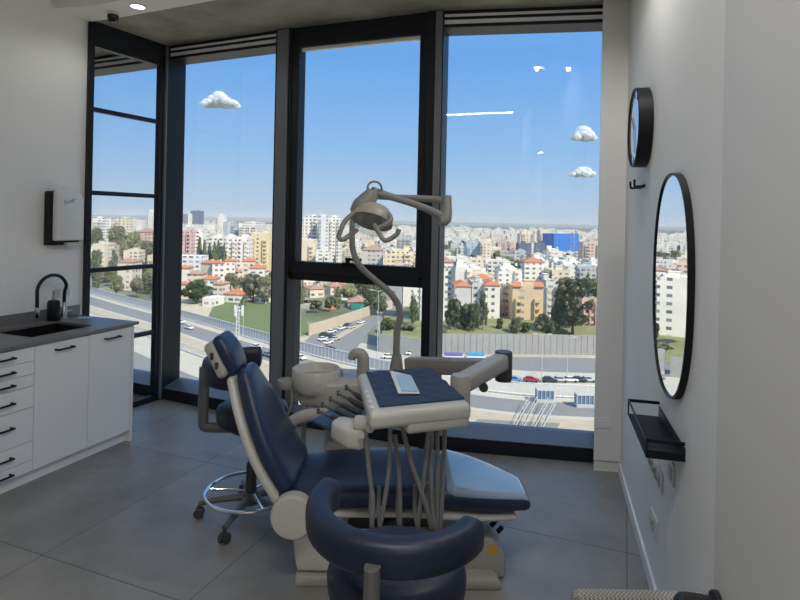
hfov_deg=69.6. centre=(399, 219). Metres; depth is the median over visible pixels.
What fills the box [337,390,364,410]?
dental handpiece
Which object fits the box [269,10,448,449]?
window
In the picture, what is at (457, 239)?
apartment block
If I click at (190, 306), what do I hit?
dirt path
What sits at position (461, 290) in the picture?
apartment building
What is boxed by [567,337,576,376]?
street lamp
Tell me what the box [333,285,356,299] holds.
house
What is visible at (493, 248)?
apartment block
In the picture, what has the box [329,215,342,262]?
apartment building
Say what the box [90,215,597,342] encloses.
ground
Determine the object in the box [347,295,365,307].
house
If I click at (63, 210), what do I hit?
dispenser
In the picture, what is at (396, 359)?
socket
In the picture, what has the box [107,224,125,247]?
broadleaf tree
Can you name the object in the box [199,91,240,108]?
cloud
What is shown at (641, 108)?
wall clock
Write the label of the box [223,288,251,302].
house
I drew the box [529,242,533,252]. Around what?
apartment building
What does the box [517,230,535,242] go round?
apartment building
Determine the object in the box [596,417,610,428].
socket
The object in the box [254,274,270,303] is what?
broadleaf tree
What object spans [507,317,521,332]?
broadleaf tree
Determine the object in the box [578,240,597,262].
apartment building
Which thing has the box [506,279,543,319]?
apartment building
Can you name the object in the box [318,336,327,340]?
car
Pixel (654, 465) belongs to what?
socket
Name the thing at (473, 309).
broadleaf tree
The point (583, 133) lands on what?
cloud
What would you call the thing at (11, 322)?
countertop
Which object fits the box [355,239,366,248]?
apartment block
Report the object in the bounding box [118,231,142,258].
broadleaf tree
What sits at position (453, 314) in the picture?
broadleaf tree
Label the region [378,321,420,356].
wall
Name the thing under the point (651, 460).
socket
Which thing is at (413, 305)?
cypress tree
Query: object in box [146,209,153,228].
apartment building
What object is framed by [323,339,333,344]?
car
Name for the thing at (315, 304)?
broadleaf tree
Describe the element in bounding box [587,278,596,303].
eucalyptus tree
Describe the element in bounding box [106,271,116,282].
broadleaf tree
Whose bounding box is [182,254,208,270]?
apartment building
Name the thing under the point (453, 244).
apartment block
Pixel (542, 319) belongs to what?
broadleaf tree
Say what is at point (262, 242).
apartment building
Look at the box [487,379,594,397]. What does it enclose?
picket fence
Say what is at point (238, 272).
house
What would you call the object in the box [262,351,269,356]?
car
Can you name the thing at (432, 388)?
mat
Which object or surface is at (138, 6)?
recessed light
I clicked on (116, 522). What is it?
floor
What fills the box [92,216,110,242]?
apartment building
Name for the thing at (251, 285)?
broadleaf tree
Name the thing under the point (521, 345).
barrier
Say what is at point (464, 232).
town
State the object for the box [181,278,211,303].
broadleaf tree
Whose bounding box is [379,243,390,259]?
apartment block
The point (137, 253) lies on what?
apartment block
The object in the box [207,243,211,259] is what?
cypress tree
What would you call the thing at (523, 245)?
apartment building
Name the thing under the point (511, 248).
apartment block
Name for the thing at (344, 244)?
apartment block
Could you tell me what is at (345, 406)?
dental handpiece
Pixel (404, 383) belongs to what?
pouch
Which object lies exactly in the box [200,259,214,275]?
house
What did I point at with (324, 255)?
apartment building
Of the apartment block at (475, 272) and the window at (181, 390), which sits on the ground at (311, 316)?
the apartment block at (475, 272)
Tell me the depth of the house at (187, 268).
330.14 m
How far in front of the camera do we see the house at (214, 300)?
277.90 m
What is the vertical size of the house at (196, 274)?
13.721 m
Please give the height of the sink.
0.181 m
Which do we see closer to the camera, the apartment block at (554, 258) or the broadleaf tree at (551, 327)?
the broadleaf tree at (551, 327)
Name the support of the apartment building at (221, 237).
on the ground at (311, 316)
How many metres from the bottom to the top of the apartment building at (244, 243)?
30.952 m
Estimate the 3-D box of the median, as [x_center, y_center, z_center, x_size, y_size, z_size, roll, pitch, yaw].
[-20.628,43.603,218.451,12.860,1.350,43.137,1,0,0]
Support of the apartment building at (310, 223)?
on the ground at (311, 316)
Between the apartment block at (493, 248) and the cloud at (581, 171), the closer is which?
the apartment block at (493, 248)
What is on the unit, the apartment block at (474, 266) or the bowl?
the bowl
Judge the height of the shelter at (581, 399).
3.200 m
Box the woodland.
[92,217,597,231]
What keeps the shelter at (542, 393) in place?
on the pavement at (476, 391)
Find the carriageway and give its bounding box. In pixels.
[90,297,593,416]
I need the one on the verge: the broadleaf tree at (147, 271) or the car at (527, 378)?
the car at (527, 378)
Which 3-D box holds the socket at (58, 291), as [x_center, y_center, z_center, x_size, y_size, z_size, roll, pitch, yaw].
[-2.635,0.555,4.427,0.004,0.050,0.050,1,0,22]
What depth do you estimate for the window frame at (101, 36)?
5.03 m
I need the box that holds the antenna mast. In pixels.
[234,305,243,339]
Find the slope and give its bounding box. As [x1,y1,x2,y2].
[382,315,595,337]
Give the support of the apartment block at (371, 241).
on the ground at (311, 316)
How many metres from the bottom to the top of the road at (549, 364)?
1.120 m
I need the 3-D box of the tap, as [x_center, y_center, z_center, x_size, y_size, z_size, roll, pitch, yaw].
[-2.565,0.574,4.261,0.070,0.357,0.388,1,0,0]
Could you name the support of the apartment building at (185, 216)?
on the ground at (311, 316)
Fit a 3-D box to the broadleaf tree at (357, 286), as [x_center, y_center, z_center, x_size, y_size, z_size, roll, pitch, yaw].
[-23.065,38.783,338.909,12.082,9.445,10.796,1,0,37]
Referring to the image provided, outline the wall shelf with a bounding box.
[627,399,685,461]
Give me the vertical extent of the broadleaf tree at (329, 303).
7.070 m
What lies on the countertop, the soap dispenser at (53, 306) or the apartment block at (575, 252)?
the soap dispenser at (53, 306)
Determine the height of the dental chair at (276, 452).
1.119 m
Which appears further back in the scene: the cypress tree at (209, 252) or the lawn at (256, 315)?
the cypress tree at (209, 252)
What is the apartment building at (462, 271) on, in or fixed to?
on the ground at (311, 316)
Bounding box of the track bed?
[90,307,593,430]
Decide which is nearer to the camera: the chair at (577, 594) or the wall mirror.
the chair at (577, 594)
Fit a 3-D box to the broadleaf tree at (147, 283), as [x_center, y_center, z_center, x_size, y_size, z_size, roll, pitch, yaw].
[-138.629,36.347,318.233,9.944,9.476,10.090,1,0,45]
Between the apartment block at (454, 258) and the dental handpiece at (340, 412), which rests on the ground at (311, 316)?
the apartment block at (454, 258)
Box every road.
[133,352,198,379]
[361,333,594,372]
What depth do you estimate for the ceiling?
4.38 m
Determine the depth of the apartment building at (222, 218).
1249.90 m
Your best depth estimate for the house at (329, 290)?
331.23 m
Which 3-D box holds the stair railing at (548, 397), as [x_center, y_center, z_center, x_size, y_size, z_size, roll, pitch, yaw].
[32.293,42.956,128.007,8.965,2.660,14.605,1,0,0]
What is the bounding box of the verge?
[357,343,594,391]
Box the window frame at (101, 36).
[82,21,165,407]
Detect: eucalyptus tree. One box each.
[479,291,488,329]
[553,277,594,334]
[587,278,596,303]
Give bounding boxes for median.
[322,323,365,344]
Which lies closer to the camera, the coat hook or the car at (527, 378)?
the coat hook
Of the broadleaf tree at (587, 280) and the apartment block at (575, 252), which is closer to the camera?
the broadleaf tree at (587, 280)
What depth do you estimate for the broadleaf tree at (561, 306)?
227.90 m
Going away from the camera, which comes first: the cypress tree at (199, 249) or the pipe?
the pipe
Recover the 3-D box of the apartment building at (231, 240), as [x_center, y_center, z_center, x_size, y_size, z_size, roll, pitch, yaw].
[-122.482,25.700,421.745,8.141,30.882,16.510,1,0,0]
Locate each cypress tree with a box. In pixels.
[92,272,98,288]
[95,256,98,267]
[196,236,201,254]
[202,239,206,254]
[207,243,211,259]
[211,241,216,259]
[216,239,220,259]
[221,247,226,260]
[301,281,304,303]
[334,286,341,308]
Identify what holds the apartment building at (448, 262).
on the ground at (311, 316)
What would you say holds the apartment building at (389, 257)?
on the ground at (311, 316)
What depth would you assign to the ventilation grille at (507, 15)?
4.18 m
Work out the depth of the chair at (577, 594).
1.42 m
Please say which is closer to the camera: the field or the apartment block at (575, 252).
the apartment block at (575, 252)
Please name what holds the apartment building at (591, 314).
on the ground at (311, 316)
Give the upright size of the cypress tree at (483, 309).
17.379 m
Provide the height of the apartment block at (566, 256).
14.740 m
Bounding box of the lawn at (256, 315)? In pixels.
[209,297,307,335]
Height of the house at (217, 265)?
17.480 m
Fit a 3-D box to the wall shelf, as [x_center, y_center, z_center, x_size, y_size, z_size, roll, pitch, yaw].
[1.039,0.848,2.357,0.255,0.072,0.518,1,0,0]
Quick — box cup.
[277,377,293,389]
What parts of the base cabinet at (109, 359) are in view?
handle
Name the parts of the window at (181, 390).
sill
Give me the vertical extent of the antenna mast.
17.509 m
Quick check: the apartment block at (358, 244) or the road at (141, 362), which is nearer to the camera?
the road at (141, 362)
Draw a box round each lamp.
[243,299,250,332]
[336,180,451,242]
[375,290,382,357]
[533,333,551,382]
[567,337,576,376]
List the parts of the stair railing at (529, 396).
rail, rail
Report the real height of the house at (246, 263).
18.874 m
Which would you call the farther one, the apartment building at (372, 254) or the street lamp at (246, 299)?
the apartment building at (372, 254)
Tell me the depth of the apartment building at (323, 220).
499.98 m
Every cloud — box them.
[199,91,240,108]
[568,167,596,176]
[570,126,597,141]
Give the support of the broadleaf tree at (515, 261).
on the ground at (311, 316)
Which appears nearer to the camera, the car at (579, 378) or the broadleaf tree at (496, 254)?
the car at (579, 378)
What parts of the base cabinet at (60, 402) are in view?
handle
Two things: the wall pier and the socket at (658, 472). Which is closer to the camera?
the socket at (658, 472)
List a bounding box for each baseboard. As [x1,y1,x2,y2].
[594,460,617,471]
[618,462,656,589]
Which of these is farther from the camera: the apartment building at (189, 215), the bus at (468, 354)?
the apartment building at (189, 215)
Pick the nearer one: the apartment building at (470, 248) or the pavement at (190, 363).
the pavement at (190, 363)
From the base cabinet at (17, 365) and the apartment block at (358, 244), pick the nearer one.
the base cabinet at (17, 365)
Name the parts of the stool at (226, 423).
rest arm, leg, curved backrest, leg, leg, seat, leg, leg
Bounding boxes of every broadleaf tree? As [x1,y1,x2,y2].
[90,272,105,283]
[91,227,105,245]
[91,249,102,267]
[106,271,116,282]
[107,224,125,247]
[107,260,117,266]
[110,274,124,293]
[111,249,117,261]
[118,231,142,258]
[129,276,143,297]
[141,239,152,263]
[142,268,152,278]
[142,278,151,293]
[145,272,151,279]
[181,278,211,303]
[224,272,237,290]
[234,277,246,289]
[240,296,248,305]
[243,273,260,301]
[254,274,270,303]
[309,300,321,312]
[324,298,334,311]
[340,283,356,298]
[354,284,363,292]
[360,284,380,306]
[372,295,387,315]
[380,317,395,329]
[401,321,415,329]
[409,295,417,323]
[444,298,462,329]
[458,302,470,327]
[467,303,479,330]
[493,251,500,256]
[496,318,503,328]
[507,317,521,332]
[512,260,519,268]
[520,322,530,332]
[534,313,548,330]
[545,319,559,333]
[551,299,567,326]
[556,276,568,285]
[582,276,590,289]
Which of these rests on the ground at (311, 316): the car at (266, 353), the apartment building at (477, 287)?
the apartment building at (477, 287)
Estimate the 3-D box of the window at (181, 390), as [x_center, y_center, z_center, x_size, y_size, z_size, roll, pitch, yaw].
[-1.582,0.037,5.145,1.357,3.260,0.760,1,0,0]
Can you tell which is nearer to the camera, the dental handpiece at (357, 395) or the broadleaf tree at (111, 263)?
the dental handpiece at (357, 395)
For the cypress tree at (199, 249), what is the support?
on the ground at (311, 316)
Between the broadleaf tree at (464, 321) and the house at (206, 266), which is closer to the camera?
the broadleaf tree at (464, 321)
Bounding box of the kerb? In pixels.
[90,305,593,419]
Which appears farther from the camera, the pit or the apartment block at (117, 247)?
the apartment block at (117, 247)
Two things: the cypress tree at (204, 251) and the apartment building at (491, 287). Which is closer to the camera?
the apartment building at (491, 287)
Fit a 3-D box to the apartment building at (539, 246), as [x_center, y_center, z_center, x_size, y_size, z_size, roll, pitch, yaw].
[155.692,35.194,648.000,11.509,23.549,16.000,1,0,0]
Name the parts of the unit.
lamp post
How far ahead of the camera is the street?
215.85 m
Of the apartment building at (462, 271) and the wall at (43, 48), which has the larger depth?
the apartment building at (462, 271)
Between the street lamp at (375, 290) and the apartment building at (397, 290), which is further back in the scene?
the apartment building at (397, 290)
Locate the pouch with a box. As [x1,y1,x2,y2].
[390,371,419,393]
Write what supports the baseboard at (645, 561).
attached to the wall at (677, 47)
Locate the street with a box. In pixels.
[305,304,407,352]
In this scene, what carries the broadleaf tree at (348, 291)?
on the ground at (311, 316)
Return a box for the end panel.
[124,325,133,441]
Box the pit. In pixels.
[475,419,559,427]
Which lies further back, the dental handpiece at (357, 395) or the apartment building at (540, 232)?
the apartment building at (540, 232)
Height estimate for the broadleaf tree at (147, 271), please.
11.800 m
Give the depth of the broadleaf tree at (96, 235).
516.98 m
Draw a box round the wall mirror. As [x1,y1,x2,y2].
[652,173,694,399]
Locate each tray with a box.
[312,350,512,530]
[358,374,470,429]
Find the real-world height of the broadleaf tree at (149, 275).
11.320 m
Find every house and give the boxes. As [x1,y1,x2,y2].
[117,257,142,290]
[181,280,193,298]
[182,264,193,281]
[187,269,207,281]
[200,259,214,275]
[201,274,221,296]
[202,295,223,306]
[211,259,224,279]
[213,280,230,295]
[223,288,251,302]
[224,257,235,286]
[235,268,241,277]
[242,257,255,276]
[249,263,266,276]
[255,295,270,303]
[301,280,314,285]
[304,284,324,297]
[323,282,341,294]
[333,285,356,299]
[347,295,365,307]
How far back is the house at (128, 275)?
329.98 m
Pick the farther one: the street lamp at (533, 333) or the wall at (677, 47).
the street lamp at (533, 333)
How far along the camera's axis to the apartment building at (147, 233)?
499.98 m
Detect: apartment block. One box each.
[111,242,120,260]
[123,248,144,262]
[147,255,152,263]
[342,242,348,247]
[342,247,358,255]
[350,249,361,262]
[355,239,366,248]
[364,239,374,245]
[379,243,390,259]
[394,259,407,265]
[444,250,450,257]
[445,254,469,264]
[450,240,462,248]
[454,236,464,241]
[455,245,463,255]
[468,264,485,271]
[470,255,485,267]
[472,269,490,276]
[484,257,509,277]
[491,246,500,253]
[498,237,506,249]
[507,240,516,245]
[509,245,515,253]
[514,249,525,259]
[532,253,548,267]
[544,265,569,282]
[549,256,567,267]
[559,255,576,260]
[563,251,573,256]
[574,251,577,260]
[575,262,595,279]
[582,257,597,262]
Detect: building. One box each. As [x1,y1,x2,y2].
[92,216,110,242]
[92,241,114,266]
[113,217,135,235]
[137,228,152,242]
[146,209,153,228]
[182,228,196,254]
[183,214,187,222]
[188,213,191,224]
[191,210,203,223]
[195,229,208,254]
[209,234,225,258]
[215,214,226,225]
[223,221,239,235]
[225,234,241,267]
[237,234,253,268]
[238,222,260,235]
[249,230,271,271]
[301,237,317,260]
[303,214,317,238]
[316,247,330,261]
[318,214,330,249]
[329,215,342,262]
[362,245,383,264]
[384,246,413,265]
[386,286,401,307]
[397,233,410,252]
[403,287,418,306]
[418,265,447,320]
[444,257,455,296]
[451,279,471,305]
[454,257,472,281]
[464,240,478,256]
[467,274,497,282]
[469,276,483,316]
[479,240,490,258]
[482,278,501,318]
[495,261,521,284]
[500,283,507,316]
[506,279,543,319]
[516,241,530,257]
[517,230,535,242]
[519,257,544,281]
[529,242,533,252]
[534,241,544,253]
[537,229,549,240]
[538,273,558,316]
[543,233,578,251]
[543,246,562,260]
[553,257,583,279]
[575,293,596,325]
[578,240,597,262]
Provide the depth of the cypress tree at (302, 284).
291.49 m
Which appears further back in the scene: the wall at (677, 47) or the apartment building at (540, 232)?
the apartment building at (540, 232)
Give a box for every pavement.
[90,293,594,403]
[134,332,300,404]
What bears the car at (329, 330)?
on the street
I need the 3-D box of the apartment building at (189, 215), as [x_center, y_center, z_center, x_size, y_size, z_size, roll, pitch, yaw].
[-476.018,9.520,1304.000,6.376,48.426,8.000,1,0,0]
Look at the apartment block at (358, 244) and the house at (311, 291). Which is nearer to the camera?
the house at (311, 291)
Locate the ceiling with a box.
[54,0,602,56]
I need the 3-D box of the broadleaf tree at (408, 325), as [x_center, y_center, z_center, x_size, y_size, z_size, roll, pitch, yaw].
[3.665,41.465,221.119,7.030,4.935,6.282,1,0,41]
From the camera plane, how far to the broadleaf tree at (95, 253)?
400.76 m
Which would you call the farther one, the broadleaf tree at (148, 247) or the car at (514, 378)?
the broadleaf tree at (148, 247)
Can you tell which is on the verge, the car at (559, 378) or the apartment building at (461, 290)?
the car at (559, 378)
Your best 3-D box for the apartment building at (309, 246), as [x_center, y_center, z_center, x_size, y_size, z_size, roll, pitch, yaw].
[-70.842,27.597,437.245,14.059,29.252,17.510,1,0,0]
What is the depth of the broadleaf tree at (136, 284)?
301.48 m
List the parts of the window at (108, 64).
sill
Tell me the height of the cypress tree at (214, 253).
27.006 m
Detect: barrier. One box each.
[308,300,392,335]
[442,333,595,357]
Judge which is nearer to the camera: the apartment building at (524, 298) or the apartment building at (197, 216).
the apartment building at (524, 298)
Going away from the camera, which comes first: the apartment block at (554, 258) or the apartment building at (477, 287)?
the apartment building at (477, 287)
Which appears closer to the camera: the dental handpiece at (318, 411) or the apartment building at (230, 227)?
the dental handpiece at (318, 411)
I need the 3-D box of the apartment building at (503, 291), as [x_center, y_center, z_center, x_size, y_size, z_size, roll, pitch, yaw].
[48.223,37.165,267.245,4.712,15.107,13.510,1,0,0]
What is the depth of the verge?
160.76 m
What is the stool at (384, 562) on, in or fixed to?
on the floor
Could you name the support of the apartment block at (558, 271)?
on the ground at (311, 316)
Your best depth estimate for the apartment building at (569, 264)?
424.53 m
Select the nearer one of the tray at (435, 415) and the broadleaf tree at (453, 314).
the tray at (435, 415)
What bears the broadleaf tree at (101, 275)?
on the ground at (311, 316)
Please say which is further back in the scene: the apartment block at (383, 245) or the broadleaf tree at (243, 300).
the apartment block at (383, 245)
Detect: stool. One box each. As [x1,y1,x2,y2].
[193,346,287,543]
[305,477,483,599]
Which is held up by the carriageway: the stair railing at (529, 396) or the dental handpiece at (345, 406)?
the stair railing at (529, 396)
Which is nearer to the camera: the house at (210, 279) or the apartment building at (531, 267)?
the house at (210, 279)
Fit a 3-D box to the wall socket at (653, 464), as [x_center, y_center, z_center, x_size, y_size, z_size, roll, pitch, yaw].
[1.179,1.145,2.661,0.103,0.088,0.369,1,0,0]
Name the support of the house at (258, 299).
on the ground at (311, 316)
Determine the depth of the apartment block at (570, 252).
687.07 m
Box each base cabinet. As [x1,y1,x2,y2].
[0,346,34,493]
[27,335,88,481]
[81,326,131,458]
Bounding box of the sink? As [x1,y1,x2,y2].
[2,323,83,336]
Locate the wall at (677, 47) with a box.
[620,0,725,590]
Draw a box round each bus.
[444,352,463,356]
[466,352,485,357]
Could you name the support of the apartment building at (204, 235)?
on the ground at (311, 316)
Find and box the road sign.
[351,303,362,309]
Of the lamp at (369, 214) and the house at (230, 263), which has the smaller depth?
the lamp at (369, 214)
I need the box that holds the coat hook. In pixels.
[629,179,644,188]
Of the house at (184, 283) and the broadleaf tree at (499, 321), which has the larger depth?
the house at (184, 283)
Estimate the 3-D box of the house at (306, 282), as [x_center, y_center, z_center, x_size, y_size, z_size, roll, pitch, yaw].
[-60.785,38.841,373.470,9.127,7.190,10.906,1,0,-31]
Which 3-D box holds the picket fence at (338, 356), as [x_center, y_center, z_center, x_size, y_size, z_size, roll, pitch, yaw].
[-150.638,38.602,300.291,300.712,3.904,279.734,1,0,0]
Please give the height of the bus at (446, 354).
2.709 m
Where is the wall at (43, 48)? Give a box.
[0,0,87,315]
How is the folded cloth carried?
on the countertop
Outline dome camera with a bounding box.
[106,10,119,23]
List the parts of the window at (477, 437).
sill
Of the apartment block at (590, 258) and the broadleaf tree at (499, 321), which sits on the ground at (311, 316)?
the apartment block at (590, 258)
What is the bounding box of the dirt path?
[181,300,308,340]
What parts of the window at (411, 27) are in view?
sill, handle, sash frame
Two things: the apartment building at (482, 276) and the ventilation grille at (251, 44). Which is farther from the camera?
the apartment building at (482, 276)
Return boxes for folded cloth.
[77,316,90,318]
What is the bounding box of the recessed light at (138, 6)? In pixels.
[129,3,146,9]
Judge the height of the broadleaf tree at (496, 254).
11.894 m
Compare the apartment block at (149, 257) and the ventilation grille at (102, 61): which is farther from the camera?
the apartment block at (149, 257)
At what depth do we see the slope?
225.08 m
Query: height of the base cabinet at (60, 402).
0.870 m
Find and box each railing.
[91,311,206,357]
[514,396,536,425]
[533,397,555,426]
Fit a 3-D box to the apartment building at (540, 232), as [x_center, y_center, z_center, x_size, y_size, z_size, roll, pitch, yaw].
[234.731,31.840,939.245,16.724,33.566,21.510,1,0,0]
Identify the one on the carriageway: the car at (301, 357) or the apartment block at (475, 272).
the car at (301, 357)
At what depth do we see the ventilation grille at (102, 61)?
5.62 m
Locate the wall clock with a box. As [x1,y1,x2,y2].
[627,87,653,166]
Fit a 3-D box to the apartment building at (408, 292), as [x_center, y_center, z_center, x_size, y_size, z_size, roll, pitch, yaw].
[5.547,37.186,296.745,8.059,13.277,16.510,1,0,0]
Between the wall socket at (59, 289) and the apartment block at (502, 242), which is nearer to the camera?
the wall socket at (59, 289)
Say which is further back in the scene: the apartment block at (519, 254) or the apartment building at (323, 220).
the apartment block at (519, 254)
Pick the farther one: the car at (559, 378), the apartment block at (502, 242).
the apartment block at (502, 242)
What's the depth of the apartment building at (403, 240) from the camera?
619.96 m
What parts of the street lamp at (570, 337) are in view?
post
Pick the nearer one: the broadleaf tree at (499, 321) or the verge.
the verge
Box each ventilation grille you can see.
[95,56,135,66]
[171,34,275,55]
[445,8,602,23]
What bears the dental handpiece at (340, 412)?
on the tray at (467, 374)
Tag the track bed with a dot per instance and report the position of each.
(588, 425)
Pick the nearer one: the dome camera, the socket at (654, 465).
the socket at (654, 465)
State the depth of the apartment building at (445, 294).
240.01 m
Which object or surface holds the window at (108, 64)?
in the window frame at (101, 36)
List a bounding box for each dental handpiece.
[316,408,339,419]
[320,402,354,417]
[329,396,361,414]
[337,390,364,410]
[345,384,362,402]
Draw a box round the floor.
[0,393,649,599]
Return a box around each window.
[95,54,156,395]
[158,31,275,409]
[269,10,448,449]
[439,5,602,462]
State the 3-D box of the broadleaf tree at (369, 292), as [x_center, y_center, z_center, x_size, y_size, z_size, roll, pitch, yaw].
[-13.714,36.776,272.246,10.784,14.158,11.321,1,0,-5]
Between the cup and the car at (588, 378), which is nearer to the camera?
the cup
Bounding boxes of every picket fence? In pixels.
[90,287,390,369]
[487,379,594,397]
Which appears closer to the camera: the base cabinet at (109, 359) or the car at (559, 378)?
the base cabinet at (109, 359)
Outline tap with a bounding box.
[34,273,72,318]
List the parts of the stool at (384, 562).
rest arm, seat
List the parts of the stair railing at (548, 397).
rail, rail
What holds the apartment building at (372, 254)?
on the ground at (311, 316)
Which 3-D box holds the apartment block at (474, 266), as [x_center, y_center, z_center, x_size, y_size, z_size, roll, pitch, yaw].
[49.953,37.880,402.054,16.686,13.749,16.114,1,0,-9]
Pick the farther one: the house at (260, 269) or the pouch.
the house at (260, 269)
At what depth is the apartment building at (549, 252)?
559.95 m
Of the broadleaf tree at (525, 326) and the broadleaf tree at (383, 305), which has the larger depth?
the broadleaf tree at (383, 305)
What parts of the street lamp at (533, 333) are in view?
post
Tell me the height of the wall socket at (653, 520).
0.090 m
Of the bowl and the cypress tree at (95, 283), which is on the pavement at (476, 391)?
the cypress tree at (95, 283)
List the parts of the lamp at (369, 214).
handle, handle, handle, arm, arm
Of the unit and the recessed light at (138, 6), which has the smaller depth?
the unit
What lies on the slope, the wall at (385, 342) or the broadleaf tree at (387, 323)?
the broadleaf tree at (387, 323)
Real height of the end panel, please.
0.870 m
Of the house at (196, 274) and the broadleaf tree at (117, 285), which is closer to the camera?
the broadleaf tree at (117, 285)
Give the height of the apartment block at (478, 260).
13.358 m
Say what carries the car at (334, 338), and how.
on the street
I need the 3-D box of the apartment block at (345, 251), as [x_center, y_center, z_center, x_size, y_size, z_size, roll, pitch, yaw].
[-59.871,37.085,684.130,18.025,10.739,13.906,1,0,15]
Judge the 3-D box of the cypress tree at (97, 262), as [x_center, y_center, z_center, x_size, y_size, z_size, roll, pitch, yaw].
[-206.307,32.202,391.637,3.488,15.334,3.618,1,0,24]
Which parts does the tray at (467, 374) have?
arm, arm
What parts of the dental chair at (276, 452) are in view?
backrest, armrest, seat, floor plate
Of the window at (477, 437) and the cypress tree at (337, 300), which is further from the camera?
the cypress tree at (337, 300)
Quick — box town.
[91,218,597,243]
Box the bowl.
[292,362,342,396]
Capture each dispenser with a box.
[44,190,83,245]
[47,291,59,320]
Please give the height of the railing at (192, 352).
2.704 m
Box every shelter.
[535,387,554,402]
[574,392,594,407]
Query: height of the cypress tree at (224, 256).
23.438 m
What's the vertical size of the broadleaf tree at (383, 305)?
9.785 m
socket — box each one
[52,285,69,297]
[55,289,60,295]
[390,354,402,369]
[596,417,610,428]
[647,458,663,494]
[650,458,652,469]
[650,506,657,541]
[651,515,653,530]
[653,464,655,478]
[657,471,659,486]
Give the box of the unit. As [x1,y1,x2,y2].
[277,218,402,450]
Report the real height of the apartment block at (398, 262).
18.743 m
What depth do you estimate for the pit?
124.73 m
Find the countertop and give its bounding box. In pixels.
[0,305,138,351]
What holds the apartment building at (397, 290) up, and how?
on the ground at (311, 316)
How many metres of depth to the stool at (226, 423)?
3.23 m
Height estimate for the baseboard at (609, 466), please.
0.065 m
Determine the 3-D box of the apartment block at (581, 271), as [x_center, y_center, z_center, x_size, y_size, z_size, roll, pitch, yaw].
[127.107,37.757,393.595,12.165,17.227,14.330,1,0,10]
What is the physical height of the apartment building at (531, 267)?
21.435 m
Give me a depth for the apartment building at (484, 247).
589.98 m
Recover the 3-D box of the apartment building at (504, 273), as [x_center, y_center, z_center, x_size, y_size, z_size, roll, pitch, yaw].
[68.117,35.707,361.745,14.509,18.856,16.510,1,0,0]
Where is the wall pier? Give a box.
[594,0,629,461]
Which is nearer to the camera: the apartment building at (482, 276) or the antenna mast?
the antenna mast
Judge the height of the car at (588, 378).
1.452 m
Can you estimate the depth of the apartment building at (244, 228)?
689.92 m
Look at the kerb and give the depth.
132.09 m
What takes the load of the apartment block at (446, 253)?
on the ground at (311, 316)
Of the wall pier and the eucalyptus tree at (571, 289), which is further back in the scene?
the eucalyptus tree at (571, 289)
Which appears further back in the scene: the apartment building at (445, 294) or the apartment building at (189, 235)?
the apartment building at (189, 235)
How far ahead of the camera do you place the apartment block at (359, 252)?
517.30 m
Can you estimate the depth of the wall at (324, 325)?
236.40 m
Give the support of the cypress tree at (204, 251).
on the ground at (311, 316)
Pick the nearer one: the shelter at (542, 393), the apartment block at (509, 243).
the shelter at (542, 393)
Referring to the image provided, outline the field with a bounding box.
[92,215,597,230]
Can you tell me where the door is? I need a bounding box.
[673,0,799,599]
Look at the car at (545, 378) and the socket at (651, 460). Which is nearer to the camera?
the socket at (651, 460)
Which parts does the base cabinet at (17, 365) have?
handle, handle, handle, handle, handle, handle, handle, drawer, drawer, drawer, drawer, drawer, drawer, drawer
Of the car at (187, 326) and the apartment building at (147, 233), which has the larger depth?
the apartment building at (147, 233)
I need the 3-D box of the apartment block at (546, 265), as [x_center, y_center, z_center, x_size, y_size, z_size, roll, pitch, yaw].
[106.619,35.977,443.625,12.972,19.928,14.835,1,0,-1]
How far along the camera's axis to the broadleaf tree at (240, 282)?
299.35 m
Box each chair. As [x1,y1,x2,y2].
[204,330,530,589]
[570,588,708,599]
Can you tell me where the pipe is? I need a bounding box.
[348,348,369,377]
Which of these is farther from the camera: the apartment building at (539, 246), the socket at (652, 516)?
the apartment building at (539, 246)
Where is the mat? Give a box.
[366,367,463,406]
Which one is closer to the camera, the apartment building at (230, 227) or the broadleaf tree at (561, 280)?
the broadleaf tree at (561, 280)
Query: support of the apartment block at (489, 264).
on the ground at (311, 316)
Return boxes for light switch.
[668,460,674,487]
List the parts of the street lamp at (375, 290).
post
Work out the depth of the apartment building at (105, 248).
421.18 m
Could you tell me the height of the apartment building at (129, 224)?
41.046 m
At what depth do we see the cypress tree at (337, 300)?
277.26 m
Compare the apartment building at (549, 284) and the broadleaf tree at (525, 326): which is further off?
the apartment building at (549, 284)
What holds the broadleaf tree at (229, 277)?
on the ground at (311, 316)
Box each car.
[184,325,193,329]
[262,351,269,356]
[299,354,306,359]
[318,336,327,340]
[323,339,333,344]
[327,329,336,333]
[330,336,339,340]
[382,353,391,358]
[511,376,521,381]
[523,376,539,382]
[542,376,557,382]
[553,376,568,382]
[563,376,578,382]
[573,376,587,382]
[582,376,594,382]
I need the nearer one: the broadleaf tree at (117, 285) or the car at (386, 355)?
the car at (386, 355)

